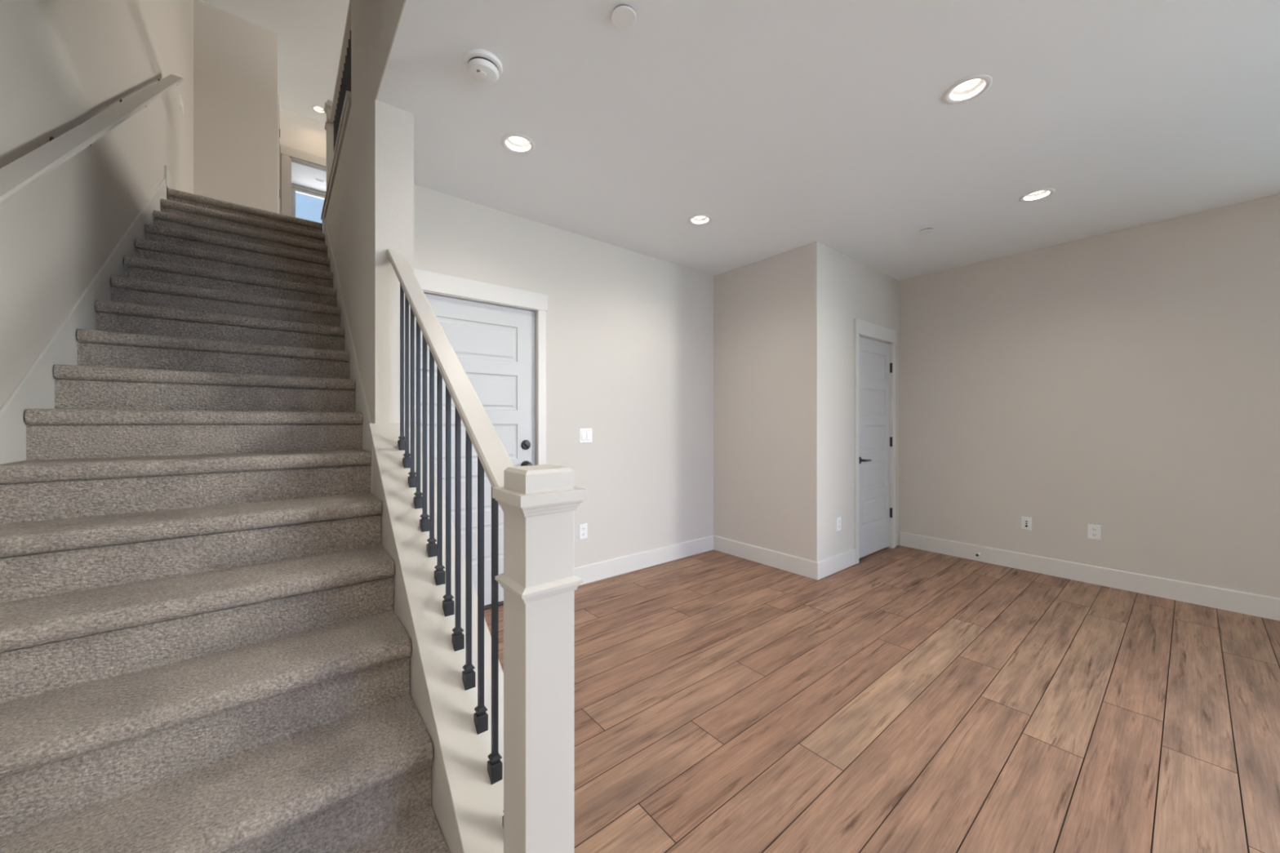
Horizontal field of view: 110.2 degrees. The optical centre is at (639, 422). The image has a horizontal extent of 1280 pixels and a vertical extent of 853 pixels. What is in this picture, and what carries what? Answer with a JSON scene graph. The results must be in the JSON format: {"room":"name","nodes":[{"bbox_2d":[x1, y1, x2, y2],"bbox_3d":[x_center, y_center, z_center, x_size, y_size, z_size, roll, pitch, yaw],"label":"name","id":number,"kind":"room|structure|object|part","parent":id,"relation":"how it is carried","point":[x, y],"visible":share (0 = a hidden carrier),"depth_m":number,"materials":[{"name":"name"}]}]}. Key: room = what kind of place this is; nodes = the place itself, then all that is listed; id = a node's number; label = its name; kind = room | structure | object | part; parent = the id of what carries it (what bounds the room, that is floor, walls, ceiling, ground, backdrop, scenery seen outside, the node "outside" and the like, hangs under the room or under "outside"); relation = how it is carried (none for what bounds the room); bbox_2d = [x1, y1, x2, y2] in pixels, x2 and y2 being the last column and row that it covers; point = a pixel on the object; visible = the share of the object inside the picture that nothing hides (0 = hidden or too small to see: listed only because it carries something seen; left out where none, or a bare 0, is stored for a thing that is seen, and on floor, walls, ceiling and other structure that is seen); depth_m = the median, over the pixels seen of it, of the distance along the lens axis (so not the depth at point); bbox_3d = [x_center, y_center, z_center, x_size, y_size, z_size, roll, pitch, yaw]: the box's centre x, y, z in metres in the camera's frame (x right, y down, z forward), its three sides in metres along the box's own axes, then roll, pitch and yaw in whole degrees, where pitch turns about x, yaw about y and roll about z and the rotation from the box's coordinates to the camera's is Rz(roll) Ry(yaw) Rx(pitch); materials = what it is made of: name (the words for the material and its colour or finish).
{"room":"empty living room","nodes":[
{"label":"empty living room","id":0,"kind":"room"},
{"bbox_2d":[0,0,193,409],"bbox_3d":[-0.581,-1.591,-0.457,0.100,5.623,13.220,0,0,-39],"label":"wall","id":1,"kind":"structure","parent":0,"point":[64,64],"depth_m":1.93,"materials":[{"name":"grey paint"}]},
{"bbox_2d":[0,74,183,206],"bbox_3d":[-2.355,-1.274,1.909,0.117,2.746,3.830,0,0,-39],"label":"wall handrail","id":2,"kind":"object","parent":1,"relation":"attached to","point":[22,173],"visible":1,"depth_m":1.64,"materials":[{"name":"grey paint"}]},
{"bbox_2d":[164,165,177,191],"bbox_3d":[-4.149,-1.908,4.046,0.014,0.150,1.530,0,0,-39],"label":"baseboard","id":3,"kind":"structure","parent":1,"relation":"attached to","point":[170,184],"depth_m":3.51,"materials":[{"name":"white paint"}]},
{"bbox_2d":[178,93,183,118],"bbox_3d":[-4.152,-2.865,4.044,0.008,0.112,0.205,0,0,-39],"label":"switch","id":4,"kind":"object","parent":1,"relation":"attached to","point":[180,103],"visible":1,"depth_m":4.02,"materials":[{"name":"white plastic"}]},
{"bbox_2d":[193,0,277,213],"bbox_3d":[-4.404,-3.118,4.888,0.677,2.570,0.100,0,0,-39],"label":"wall","id":5,"kind":"structure","parent":0,"point":[235,58],"depth_m":4.84,"materials":[{"name":"grey paint"}]},
{"bbox_2d":[198,0,349,192],"bbox_3d":[-2.583,-4.428,5.428,4.189,0.050,9.190,0,0,-39],"label":"ceiling","id":6,"kind":"structure","parent":0,"point":[310,33],"depth_m":5.23,"materials":[{"name":"white paint"}]},
{"bbox_2d":[311,105,324,114],"bbox_3d":[-4.520,-4.418,6.290,0.168,0.039,0.168,0,0,-39],"label":"recessed light","id":7,"kind":"object","parent":6,"relation":"in","point":[319,109],"visible":0.95,"depth_m":6.31,"materials":[{"name":"white plastic"}]},
{"bbox_2d":[279,108,326,213],"bbox_3d":[-3.774,-3.118,7.359,3.612,2.570,0.100,0,0,-39],"label":"wall","id":8,"kind":"structure","parent":0,"point":[297,131],"depth_m":6.40,"materials":[{"name":"grey paint"}]},
{"bbox_2d":[280,144,326,216],"bbox_3d":[-4.640,-2.859,6.643,1.101,2.052,0.124,0,0,-39],"label":"trim","id":9,"kind":"structure","parent":8,"relation":"attached to","point":[289,154],"depth_m":6.32,"materials":[{"name":"grey paint"}]},
{"bbox_2d":[291,183,325,216],"bbox_3d":[-5.470,-3.118,9.068,4.100,2.570,0.100,0,0,-39],"label":"wall","id":10,"kind":"structure","parent":0,"point":[295,186],"depth_m":8.35,"materials":[{"name":"grey paint"}]},
{"bbox_2d":[292,187,324,217],"bbox_3d":[-5.979,-3.535,8.656,1.210,1.610,0.060,0,0,-39],"label":"window","id":11,"kind":"structure","parent":10,"relation":"in","point":[294,190],"depth_m":8.32,"materials":[{"name":"white paint"}]},
{"bbox_2d":[324,0,462,852],"bbox_3d":[0.759,-1.591,-0.299,0.168,5.623,11.580,0,0,-39],"label":"wall","id":12,"kind":"structure","parent":0,"point":[370,212],"depth_m":2.00,"materials":[{"name":"grey paint"}]},
{"bbox_2d":[320,0,351,224],"bbox_3d":[-2.290,-2.429,3.473,0.202,1.192,2.145,0,0,-39],"label":"landing railing","id":13,"kind":"object","parent":12,"relation":"on","point":[337,111],"visible":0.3,"depth_m":3.52,"materials":[{"name":"grey paint"}]},
{"bbox_3d":[-2.922,-2.797,4.254,0.128,0.028,0.128,0,0,-39],"label":"collar moulding","id":14,"kind":"part","parent":13,"relation":"part of","materials":[{"name":"grey paint"}]},
{"bbox_3d":[-2.922,-2.393,4.254,0.104,1.120,0.104,0,0,-39],"label":"newel post","id":15,"kind":"part","parent":13,"relation":"part of","materials":[{"name":"grey paint"}]},
{"bbox_3d":[-2.255,-2.828,3.429,0.066,0.035,2.032,0,0,-39],"label":"handrail","id":16,"kind":"part","parent":13,"relation":"part of","materials":[{"name":"grey paint"}]},
{"bbox_2d":[368,423,503,852],"bbox_3d":[-0.667,0.497,1.462,0.196,0.982,1.361,0,0,-39],"label":"trim","id":17,"kind":"structure","parent":12,"relation":"attached to","point":[477,804],"depth_m":1.26,"materials":[{"name":"grey paint"}]},
{"bbox_2d":[386,248,586,852],"bbox_3d":[-0.626,0.226,1.415,0.136,1.988,1.485,0,0,-39],"label":"stair railing","id":18,"kind":"object","parent":17,"relation":"on","point":[538,504],"visible":1,"depth_m":0.87,"materials":[{"name":"grey paint"}]},
{"bbox_3d":[-0.665,-0.268,1.463,0.066,0.999,1.363,0,0,-39],"label":"handrail","id":19,"kind":"part","parent":18,"relation":"part of","materials":[{"name":"grey paint"}]},
{"bbox_3d":[-0.202,0.691,0.891,0.104,1.058,0.104,0,0,-39],"label":"newel post","id":20,"kind":"part","parent":18,"relation":"part of","materials":[{"name":"grey paint"}]},
{"bbox_3d":[-0.202,0.318,0.891,0.128,0.028,0.128,0,0,-39],"label":"collar moulding","id":21,"kind":"part","parent":18,"relation":"part of","materials":[{"name":"grey paint"}]},
{"bbox_2d":[413,184,713,568],"bbox_3d":[0.198,-0.093,3.947,4.312,2.626,0.100,0,0,-39],"label":"wall","id":22,"kind":"structure","parent":0,"point":[629,334],"depth_m":3.56,"materials":[{"name":"grey paint"}]},
{"bbox_2d":[413,268,547,610],"bbox_3d":[-1.074,0.159,2.891,1.002,2.123,0.142,0,0,-39],"label":"door","id":23,"kind":"structure","parent":22,"relation":"in","point":[500,348],"depth_m":2.97,"materials":[{"name":"grey paint"}]},
{"bbox_3d":[-1.081,0.159,2.900,1.002,2.123,0.119,0,0,-39],"label":"frame","id":24,"kind":"part","parent":23,"relation":"part of","materials":[{"name":"white paint"}]},
{"bbox_3d":[-0.775,0.305,3.086,0.072,0.072,0.070,0,0,-39],"label":"knob","id":25,"kind":"part","parent":23,"relation":"part of","materials":[{"name":"black metal"}]},
{"bbox_2d":[579,523,587,539],"bbox_3d":[-0.427,0.825,3.372,0.070,0.110,0.007,0,0,-39],"label":"wall outlet","id":26,"kind":"object","parent":22,"relation":"attached to","point":[583,527],"visible":1,"depth_m":3.37,"materials":[{"name":"white plastic"}]},
{"bbox_2d":[579,428,591,443],"bbox_3d":[-0.410,0.102,3.385,0.112,0.108,0.008,0,0,-39],"label":"light switch","id":27,"kind":"object","parent":22,"relation":"attached to","point":[585,434],"visible":1,"depth_m":3.38,"materials":[{"name":"white plastic"}]},
{"bbox_2d":[573,535,713,585],"bbox_3d":[0.015,1.153,3.725,1.763,0.135,0.014,0,0,-39],"label":"baseboard","id":28,"kind":"structure","parent":22,"relation":"attached to","point":[599,571],"depth_m":3.71,"materials":[{"name":"white paint"}]},
{"bbox_2d":[713,241,823,561],"bbox_3d":[1.080,-0.093,3.913,0.100,2.626,1.062,0,0,-39],"label":"wall","id":29,"kind":"structure","parent":0,"point":[768,313],"depth_m":3.80,"materials":[{"name":"grey paint"}]},
{"bbox_2d":[713,535,818,580],"bbox_3d":[1.040,1.153,3.871,0.014,0.135,1.076,0,0,-39],"label":"baseboard","id":30,"kind":"structure","parent":29,"relation":"attached to","point":[793,564],"depth_m":3.79,"materials":[{"name":"white paint"}]},
{"bbox_2d":[376,0,1279,280],"bbox_3d":[3.125,-1.431,0.209,4.462,0.050,9.394,0,0,-39],"label":"ceiling","id":31,"kind":"structure","parent":0,"point":[789,125],"depth_m":2.06,"materials":[{"name":"white paint"}]},
{"bbox_2d":[463,48,502,84],"bbox_3d":[-0.615,-1.381,1.753,0.146,0.051,0.146,0,0,-39],"label":"smoke detector","id":32,"kind":"object","parent":31,"relation":"attached to","point":[483,67],"visible":1,"depth_m":1.72,"materials":[{"name":"white plastic"}]},
{"bbox_2d":[501,133,535,154],"bbox_3d":[-0.615,-1.421,2.257,0.168,0.039,0.168,0,0,-39],"label":"recessed light","id":33,"kind":"object","parent":31,"relation":"in","point":[518,144],"visible":0.89,"depth_m":2.28,"materials":[{"name":"white plastic"}]},
{"bbox_2d":[611,4,636,29],"bbox_3d":[-0.055,-1.399,1.542,0.086,0.014,0.086,0,0,-39],"label":"sprinkler cover","id":34,"kind":"object","parent":31,"relation":"attached to","point":[624,16],"visible":1,"depth_m":1.54,"materials":[{"name":"white plastic"}]},
{"bbox_2d":[688,213,711,225],"bbox_3d":[0.417,-1.421,3.102,0.168,0.039,0.168,0,0,-39],"label":"recessed light","id":35,"kind":"object","parent":31,"relation":"in","point":[696,220],"visible":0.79,"depth_m":3.14,"materials":[{"name":"white plastic"}]},
{"bbox_2d":[919,228,933,234],"bbox_3d":[2.101,-1.399,3.275,0.086,0.014,0.086,0,0,-39],"label":"sprinkler cover","id":36,"kind":"object","parent":31,"relation":"attached to","point":[926,231],"visible":1,"depth_m":3.26,"materials":[{"name":"white plastic"}]},
{"bbox_2d":[943,74,992,104],"bbox_3d":[1.385,-1.421,1.889,0.168,0.039,0.168,0,0,-39],"label":"recessed light","id":37,"kind":"object","parent":31,"relation":"in","point":[968,89],"visible":0.9,"depth_m":1.91,"materials":[{"name":"white plastic"}]},
{"bbox_2d":[1018,188,1055,202],"bbox_3d":[2.459,-1.421,2.767,0.168,0.039,0.168,0,0,-39],"label":"recessed light","id":38,"kind":"object","parent":31,"relation":"in","point":[1039,194],"visible":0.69,"depth_m":2.79,"materials":[{"name":"white plastic"}]},
{"bbox_2d":[823,244,898,559],"bbox_3d":[1.982,-0.093,4.023,1.442,2.626,0.100,0,0,-39],"label":"wall","id":39,"kind":"structure","parent":0,"point":[853,289],"depth_m":3.73,"materials":[{"name":"grey paint"}]},
{"bbox_2d":[817,547,855,579],"bbox_3d":[1.615,1.153,3.653,0.606,0.135,0.014,0,0,-39],"label":"baseboard","id":40,"kind":"structure","parent":39,"relation":"attached to","point":[831,565],"depth_m":3.63,"materials":[{"name":"white paint"}]},
{"bbox_2d":[836,516,840,531],"bbox_3d":[1.640,0.838,3.678,0.070,0.110,0.007,0,0,-39],"label":"wall outlet","id":41,"kind":"object","parent":39,"relation":"attached to","point":[838,519],"visible":1,"depth_m":3.67,"materials":[{"name":"white plastic"}]},
{"bbox_2d":[853,318,896,564],"bbox_3d":[2.148,0.165,4.126,0.830,2.110,0.150,0,0,-39],"label":"door","id":42,"kind":"structure","parent":39,"relation":"in","point":[874,359],"depth_m":4.12,"materials":[{"name":"grey paint"}]},
{"bbox_3d":[1.982,0.335,3.932,0.144,0.062,0.058,0,0,-39],"label":"lever","id":43,"kind":"part","parent":42,"relation":"part of","materials":[{"name":"black metal"}]},
{"bbox_2d":[484,545,1279,852],"bbox_3d":[2.729,1.221,-0.112,5.681,0.002,9.594,0,0,-39],"label":"floor","id":44,"kind":"structure","parent":0,"point":[900,699],"depth_m":1.86,"materials":[{"name":"brown wood"}]},
{"bbox_2d":[0,178,449,852],"bbox_3d":[-2.082,-0.227,2.285,1.015,3.286,4.472,0,0,-39],"label":"staircase","id":45,"kind":"structure","parent":44,"relation":"on","point":[205,648],"depth_m":1.38,"materials":[{"name":"carpet"}]},
{"bbox_2d":[898,194,1279,598],"bbox_3d":[3.798,-0.093,3.004,0.100,2.626,6.094,0,0,-39],"label":"wall","id":46,"kind":"structure","parent":0,"point":[1126,383],"depth_m":3.31,"materials":[{"name":"grey paint"}]},
{"bbox_2d":[1021,516,1031,530],"bbox_3d":[3.183,0.835,3.677,0.009,0.106,0.068,0,0,-39],"label":"jack plate","id":47,"kind":"object","parent":46,"relation":"attached to","point":[1026,522],"visible":1,"depth_m":3.68,"materials":[{"name":"white plastic"}]},
{"bbox_2d":[899,531,1279,621],"bbox_3d":[4.092,1.153,2.550,0.014,0.135,4.818,0,0,-39],"label":"baseboard","id":48,"kind":"structure","parent":46,"relation":"attached to","point":[1256,605],"depth_m":3.29,"materials":[{"name":"white paint"}]},
{"bbox_2d":[1088,524,1101,540],"bbox_3d":[3.431,0.830,3.372,0.007,0.110,0.070,0,0,-39],"label":"wall outlet","id":49,"kind":"object","parent":46,"relation":"attached to","point":[1094,531],"visible":1,"depth_m":3.37,"materials":[{"name":"white plastic"}]},
{"bbox_2d":[1091,527,1097,531],"bbox_3d":[3.430,0.809,3.371,0.003,0.033,0.033,0,0,-39],"label":"receptacle","id":50,"kind":"object","parent":49,"relation":"attached to","point":[1093,529],"depth_m":3.37,"materials":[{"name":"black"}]},
{"bbox_2d":[1091,532,1097,537],"bbox_3d":[3.430,0.851,3.371,0.003,0.033,0.033,0,0,-39],"label":"receptacle","id":51,"kind":"object","parent":49,"relation":"attached to","point":[1093,534],"depth_m":3.37,"materials":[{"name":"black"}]},
{"bbox_3d":[-4.659,-3.118,5.662,0.100,2.570,1.425,0,0,-39],"label":"wall","id":52,"kind":"structure","parent":0,"visible":0},
{"bbox_2d":[277,94,279,213],"bbox_3d":[-4.657,-2.893,5.719,0.075,2.120,0.890,0,0,-39],"label":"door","id":53,"kind":"structure","parent":52,"relation":"in","point":[278,129],"depth_m":5.39,"materials":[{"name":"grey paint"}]},
{"bbox_3d":[-4.640,-2.893,5.732,0.018,2.120,0.890,0,0,-39],"label":"frame","id":54,"kind":"part","parent":53,"relation":"part of","materials":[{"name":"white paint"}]}
]}

